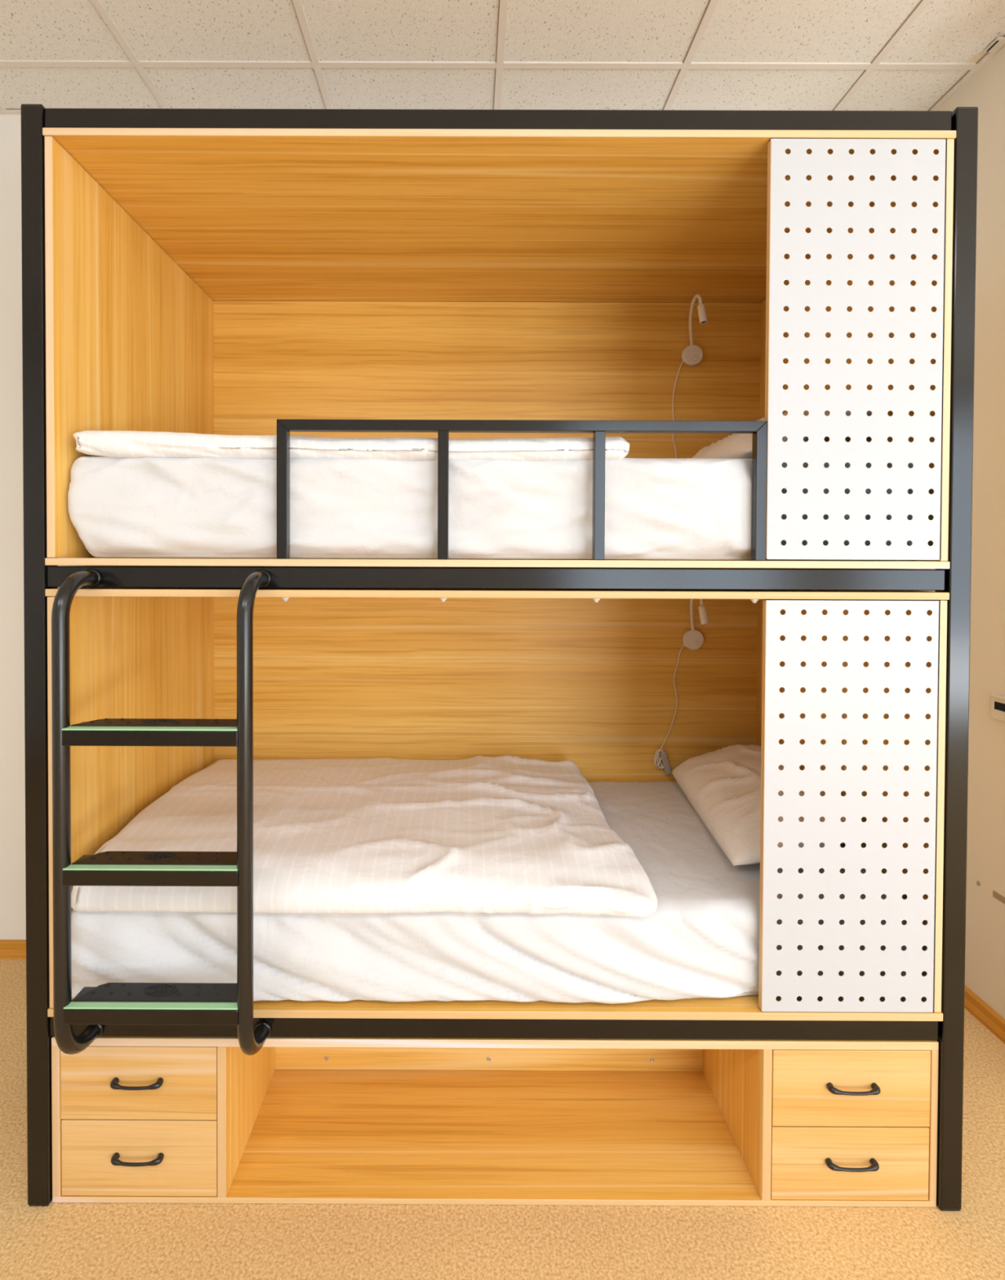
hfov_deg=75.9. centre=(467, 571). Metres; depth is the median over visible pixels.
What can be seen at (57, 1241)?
floor
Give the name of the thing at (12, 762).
wall
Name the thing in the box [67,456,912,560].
mattress
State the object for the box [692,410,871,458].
pillow
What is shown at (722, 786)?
pillow
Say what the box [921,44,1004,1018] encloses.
wall
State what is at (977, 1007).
baseboard
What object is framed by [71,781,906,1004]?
mattress
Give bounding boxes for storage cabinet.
[51,1035,938,1207]
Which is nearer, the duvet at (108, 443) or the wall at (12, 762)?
the duvet at (108, 443)
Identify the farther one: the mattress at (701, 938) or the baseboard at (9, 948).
the baseboard at (9, 948)
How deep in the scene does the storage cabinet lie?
1.56 m
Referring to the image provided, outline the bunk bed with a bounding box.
[20,103,977,1211]
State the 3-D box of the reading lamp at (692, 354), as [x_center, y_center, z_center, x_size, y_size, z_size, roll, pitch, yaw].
[0.824,-0.640,2.291,0.110,0.629,0.253,0,1,0]
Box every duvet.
[71,755,657,917]
[72,430,629,461]
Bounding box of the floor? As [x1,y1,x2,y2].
[0,958,1004,1279]
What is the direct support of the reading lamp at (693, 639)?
attached to the bunk bed
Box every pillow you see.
[671,744,845,866]
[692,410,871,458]
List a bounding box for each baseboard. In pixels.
[0,939,26,958]
[964,985,1004,1044]
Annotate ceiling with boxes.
[0,0,1004,114]
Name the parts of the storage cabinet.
panel, handle, handle, drawer, drawer, panel, drawer, drawer, handle, handle, panel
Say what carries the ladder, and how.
attached to the bunk bed
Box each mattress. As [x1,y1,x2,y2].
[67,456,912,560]
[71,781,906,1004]
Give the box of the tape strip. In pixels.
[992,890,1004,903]
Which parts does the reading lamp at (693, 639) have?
cord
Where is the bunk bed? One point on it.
(442, 274)
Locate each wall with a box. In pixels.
[0,114,921,939]
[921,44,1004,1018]
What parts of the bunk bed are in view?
post, panel, panel, panel, panel, guard rail, perforated panel, panel, perforated panel, panel, post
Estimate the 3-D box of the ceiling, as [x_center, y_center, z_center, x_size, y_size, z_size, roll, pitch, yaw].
[1.373,-1.731,-0.153,9.600,0.103,5.366,0,1,0]
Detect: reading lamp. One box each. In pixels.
[653,599,708,774]
[671,293,707,457]
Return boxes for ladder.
[51,568,271,1055]
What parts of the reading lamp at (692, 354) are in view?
cord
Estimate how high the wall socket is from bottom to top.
0.082 m
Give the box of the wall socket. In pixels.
[990,693,1004,721]
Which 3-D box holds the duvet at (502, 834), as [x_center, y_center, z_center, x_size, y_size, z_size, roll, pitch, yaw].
[-0.248,0.729,1.958,1.401,0.146,0.943,0,1,0]

